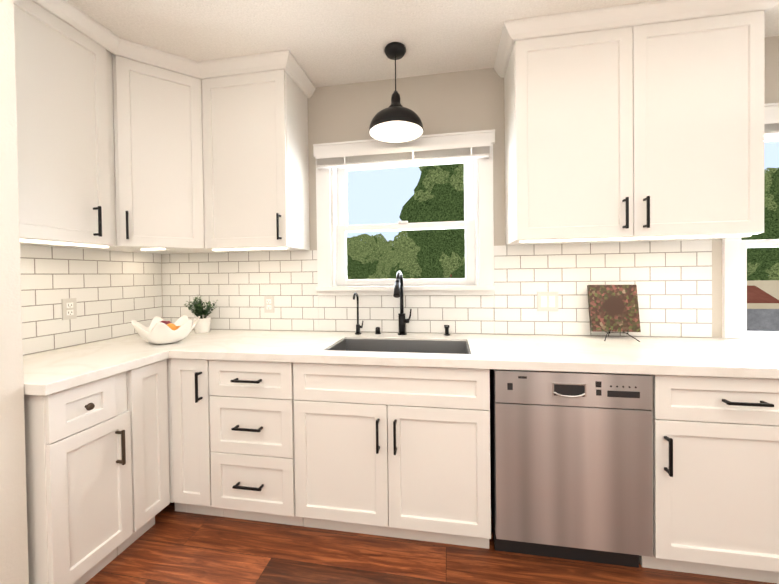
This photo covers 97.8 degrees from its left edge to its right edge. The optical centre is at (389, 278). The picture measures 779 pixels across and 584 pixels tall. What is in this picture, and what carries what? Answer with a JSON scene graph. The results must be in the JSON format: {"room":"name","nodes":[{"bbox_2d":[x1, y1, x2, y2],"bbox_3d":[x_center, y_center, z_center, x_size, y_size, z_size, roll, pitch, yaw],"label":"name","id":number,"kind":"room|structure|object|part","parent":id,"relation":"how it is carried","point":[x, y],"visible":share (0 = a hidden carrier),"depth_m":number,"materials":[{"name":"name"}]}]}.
{"room":"kitchen","nodes":[
{"label":"kitchen","id":0,"kind":"room"},
{"bbox_2d":[0,0,28,583],"bbox_3d":[-1.868,0.049,-0.425,0.578,2.538,3.404,-1,1,10],"label":"wall","id":1,"kind":"structure","parent":0,"point":[14,569],"depth_m":1.18,"materials":[{"name":"white paint"}]},
{"bbox_2d":[28,245,162,354],"bbox_3d":[-2.125,0.044,0.226,0.150,2.538,4.600,-1,1,10],"label":"wall","id":2,"kind":"structure","parent":0,"point":[121,251],"depth_m":2.28,"materials":[{"name":"white tile"}]},
{"bbox_2d":[13,0,160,253],"bbox_3d":[-1.613,-0.703,1.650,0.390,1.091,0.780,-1,1,10],"label":"upper cabinet","id":3,"kind":"object","parent":2,"relation":"attached to","point":[68,93],"depth_m":1.58,"materials":[{"name":"white paint"}]},
{"bbox_2d":[20,245,161,354],"bbox_3d":[-1.758,0.101,1.890,0.007,0.541,1.178,-1,1,10],"label":"tile backsplash","id":4,"kind":"structure","parent":2,"relation":"attached to","point":[114,293],"depth_m":1.95,"materials":[{"name":"white tile"}]},
{"bbox_2d":[62,298,76,319],"bbox_3d":[-1.752,0.165,1.861,0.008,0.115,0.070,-1,1,10],"label":"electrical outlet","id":5,"kind":"object","parent":4,"relation":"attached to","point":[69,308],"visible":1,"depth_m":1.86,"materials":[{"name":"grey plastic"}]},
{"bbox_2d":[67,0,778,86],"bbox_3d":[0.396,-1.276,-0.227,5.300,0.050,4.900,-1,1,10],"label":"ceiling","id":6,"kind":"structure","parent":0,"point":[331,42],"depth_m":1.72,"materials":[{"name":"white paint"}]},
{"bbox_2d":[369,42,423,142],"bbox_3d":[0.034,-1.041,1.884,0.306,0.463,0.306,-1,1,10],"label":"pendant light","id":7,"kind":"object","parent":6,"relation":"hanging from","point":[395,121],"visible":1,"depth_m":1.87,"materials":[{"name":"black metal"}]},
{"bbox_2d":[85,502,776,583],"bbox_3d":[0.428,1.312,-0.194,5.300,0.050,4.900,-1,1,10],"label":"floor","id":8,"kind":"structure","parent":0,"point":[171,545],"depth_m":1.53,"materials":[{"name":"brown wood"}]},
{"bbox_2d":[24,371,132,583],"bbox_3d":[-1.491,0.852,1.441,0.670,0.875,0.325,-1,1,10],"label":"base cabinet","id":9,"kind":"object","parent":8,"relation":"on","point":[79,484],"visible":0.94,"depth_m":1.33,"materials":[{"name":"white paint"}]},
{"bbox_2d":[117,359,169,555],"bbox_3d":[-1.466,0.849,1.708,0.629,0.875,0.205,-1,1,10],"label":"base cabinet","id":10,"kind":"object","parent":8,"relation":"on","point":[147,399],"visible":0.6,"depth_m":1.65,"materials":[{"name":"white paint"}]},
{"bbox_2d":[23,345,170,395],"bbox_3d":[-1.491,0.394,1.522,0.653,0.040,0.540,-1,1,10],"label":"countertop","id":11,"kind":"structure","parent":10,"relation":"on","point":[49,372],"depth_m":1.50,"materials":[{"name":"stone"}]},
{"bbox_2d":[167,358,223,516],"bbox_3d":[-1.010,0.839,2.039,0.296,0.875,0.670,-1,1,10],"label":"base cabinet","id":12,"kind":"object","parent":8,"relation":"on","point":[190,451],"visible":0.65,"depth_m":1.75,"materials":[{"name":"white paint"}]},
{"bbox_2d":[209,360,303,525],"bbox_3d":[-0.640,0.835,1.976,0.452,0.875,0.670,-1,1,10],"label":"drawers","id":13,"kind":"object","parent":8,"relation":"on","point":[252,443],"visible":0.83,"depth_m":1.69,"materials":[{"name":"white paint"}]},
{"bbox_2d":[293,363,490,548],"bbox_3d":[0.041,0.828,1.858,0.922,0.875,0.670,-1,1,10],"label":"base cabinet","id":14,"kind":"object","parent":8,"relation":"on","point":[403,452],"visible":0.92,"depth_m":1.57,"materials":[{"name":"white paint"}]},
{"bbox_2d":[81,329,778,378],"bbox_3d":[0.408,0.366,1.799,4.300,0.040,0.650,-1,1,10],"label":"countertop","id":15,"kind":"structure","parent":14,"relation":"on","point":[679,356],"depth_m":1.63,"materials":[{"name":"stone"}]},
{"bbox_2d":[131,315,199,343],"bbox_3d":[-1.270,0.294,1.943,0.336,0.137,0.336,-1,1,10],"label":"bowl","id":16,"kind":"object","parent":15,"relation":"on","point":[158,330],"visible":1,"depth_m":1.87,"materials":[{"name":"white ceramic"}]},
{"bbox_2d":[184,296,215,332],"bbox_3d":[-1.263,0.232,2.264,0.193,0.259,0.172,-1,1,10],"label":"plant pot","id":17,"kind":"object","parent":15,"relation":"on","point":[202,325],"visible":0.96,"depth_m":2.26,"materials":[{"name":"white ceramic"}]},
{"bbox_2d":[353,292,362,334],"bbox_3d":[-0.199,0.217,2.114,0.059,0.266,0.115,-1,1,10],"label":"filter faucet","id":18,"kind":"object","parent":15,"relation":"on","point":[358,326],"visible":0.98,"depth_m":2.14,"materials":[{"name":"black metal"}]},
{"bbox_2d":[375,327,380,333],"bbox_3d":[-0.073,0.326,2.149,0.038,0.043,0.038,-1,1,10],"label":"button","id":19,"kind":"object","parent":15,"relation":"on","point":[377,330],"visible":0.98,"depth_m":2.14,"materials":[{"name":"black metal"}]},
{"bbox_2d":[328,339,469,353],"bbox_3d":[0.056,0.486,1.825,0.773,0.247,0.418,-1,1,10],"label":"sink","id":20,"kind":"object","parent":15,"relation":"in","point":[419,346],"visible":0.12,"depth_m":2.00,"materials":[{"name":"silver metal"}]},
{"bbox_2d":[393,271,411,334],"bbox_3d":[0.076,0.150,2.013,0.090,0.396,0.255,-1,1,10],"label":"faucet","id":21,"kind":"object","parent":15,"relation":"on","point":[398,289],"visible":1,"depth_m":2.10,"materials":[{"name":"black metal"}]},
{"bbox_2d":[444,325,449,335],"bbox_3d":[0.348,0.314,2.060,0.040,0.060,0.075,-1,1,10],"label":"soap dispenser","id":22,"kind":"object","parent":15,"relation":"on","point":[446,327],"visible":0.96,"depth_m":2.07,"materials":[{"name":"black metal"}]},
{"bbox_2d":[587,285,640,341],"bbox_3d":[1.252,0.184,1.888,0.246,0.301,0.162,-1,1,10],"label":"cookbook","id":23,"kind":"object","parent":15,"relation":"on","point":[613,308],"visible":1,"depth_m":1.90,"materials":[{"name":"multicoloured"}]},
{"bbox_2d":[490,369,652,567],"bbox_3d":[0.818,0.823,1.733,0.612,0.868,0.635,-1,1,10],"label":"dishwasher","id":24,"kind":"object","parent":8,"relation":"on","point":[571,463],"visible":0.96,"depth_m":1.43,"materials":[{"name":"silver metal"}]},
{"bbox_2d":[639,375,778,583],"bbox_3d":[1.429,0.813,1.619,0.610,0.875,0.670,-1,1,10],"label":"base cabinet","id":25,"kind":"object","parent":8,"relation":"on","point":[715,476],"visible":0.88,"depth_m":1.35,"materials":[{"name":"white paint"}]},
{"bbox_2d":[161,36,778,337],"bbox_3d":[0.815,-0.017,2.130,5.300,2.538,0.150,-1,1,10],"label":"wall","id":26,"kind":"structure","parent":0,"point":[462,101],"depth_m":2.12,"materials":[{"name":"beige paint"}]},
{"bbox_2d":[117,36,315,253],"bbox_3d":[-1.131,-0.714,2.048,1.204,1.091,0.649,-1,1,10],"label":"upper cabinet","id":27,"kind":"object","parent":26,"relation":"attached to","point":[123,145],"depth_m":1.98,"materials":[{"name":"white paint"}]},
{"bbox_3d":[-1.022,-1.224,1.747,0.875,0.066,1.188,-1,1,10],"label":"crown","id":28,"kind":"part","parent":27,"relation":"part of","materials":[{"name":"white paint"}]},
{"bbox_2d":[313,129,494,295],"bbox_3d":[0.085,-0.394,2.223,1.154,0.998,0.199,-1,1,10],"label":"window","id":29,"kind":"structure","parent":26,"relation":"in","point":[331,196],"depth_m":2.18,"materials":[{"name":"white paint"}]},
{"bbox_2d":[315,140,489,168],"bbox_3d":[0.063,-0.769,2.118,1.087,0.089,0.050,-1,1,10],"label":"window blind","id":30,"kind":"object","parent":29,"relation":"attached to","point":[417,153],"visible":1,"depth_m":2.09,"materials":[{"name":"white fabric"}]},
{"bbox_2d":[162,240,711,337],"bbox_3d":[0.066,0.074,2.179,3.486,0.541,0.007,-1,1,10],"label":"tile backsplash","id":31,"kind":"structure","parent":26,"relation":"attached to","point":[672,280],"depth_m":2.08,"materials":[{"name":"white tile"}]},
{"bbox_2d":[264,296,273,312],"bbox_3d":[-0.823,0.174,2.324,0.070,0.115,0.008,-1,1,10],"label":"electrical outlet","id":32,"kind":"object","parent":31,"relation":"attached to","point":[268,304],"visible":1,"depth_m":2.32,"materials":[{"name":"grey plastic"}]},
{"bbox_2d":[537,292,557,310],"bbox_3d":[0.940,0.135,2.018,0.116,0.115,0.012,-1,1,10],"label":"light switch","id":33,"kind":"object","parent":31,"relation":"attached to","point":[547,301],"visible":1,"depth_m":2.02,"materials":[{"name":"white plastic"}]},
{"bbox_2d":[494,0,778,244],"bbox_3d":[1.204,-0.740,1.778,1.206,1.091,0.387,-1,1,10],"label":"upper cabinet","id":34,"kind":"object","parent":26,"relation":"attached to","point":[641,122],"visible":1,"depth_m":1.64,"materials":[{"name":"white paint"}]},
{"bbox_3d":[1.197,-1.253,1.771,1.206,0.066,0.386,-1,1,10],"label":"wall mount cabinet crown","id":35,"kind":"part","parent":34,"relation":"part of","materials":[{"name":"white paint"}]},
{"bbox_2d":[722,103,778,338],"bbox_3d":[2.459,-0.291,1.826,1.275,1.291,0.178,-1,1,10],"label":"window","id":36,"kind":"structure","parent":26,"relation":"in","point":[734,287],"depth_m":1.86,"materials":[{"name":"white paint"}]},
{"bbox_2d":[764,116,778,136],"bbox_3d":[2.434,-0.802,1.709,1.210,0.088,0.050,-1,1,10],"label":"window blind","id":37,"kind":"object","parent":36,"relation":"attached to","point":[771,126],"depth_m":1.76,"materials":[{"name":"white paint"}]},
{"label":"outside","id":38,"kind":"structure","parent":0,"visible":0},
{"bbox_3d":[5.677,1.254,9.659,36.000,0.280,15.400,-1,1,10],"label":"ground","id":39,"kind":"structure","parent":38,"visible":0},
{"bbox_2d":[347,163,778,280],"bbox_3d":[5.706,-1.058,8.886,15.301,4.868,5.330,-1,1,10],"label":"trees","id":40,"kind":"object","parent":39,"relation":"on","point":[438,196],"visible":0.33,"depth_m":8.06,"materials":[{"name":"green plant"}]},
{"bbox_2d":[747,280,778,307],"bbox_3d":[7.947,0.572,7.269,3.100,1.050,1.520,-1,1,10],"label":"building","id":41,"kind":"structure","parent":39,"relation":"on","point":[762,305],"depth_m":6.98,"materials":[{"name":"paint"}]},
{"bbox_2d":[747,308,778,331],"bbox_3d":[7.758,0.811,5.569,3.500,0.620,0.060,-1,1,10],"label":"road","id":42,"kind":"structure","parent":39,"relation":"on","point":[758,319],"depth_m":5.78,"materials":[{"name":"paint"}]}
]}

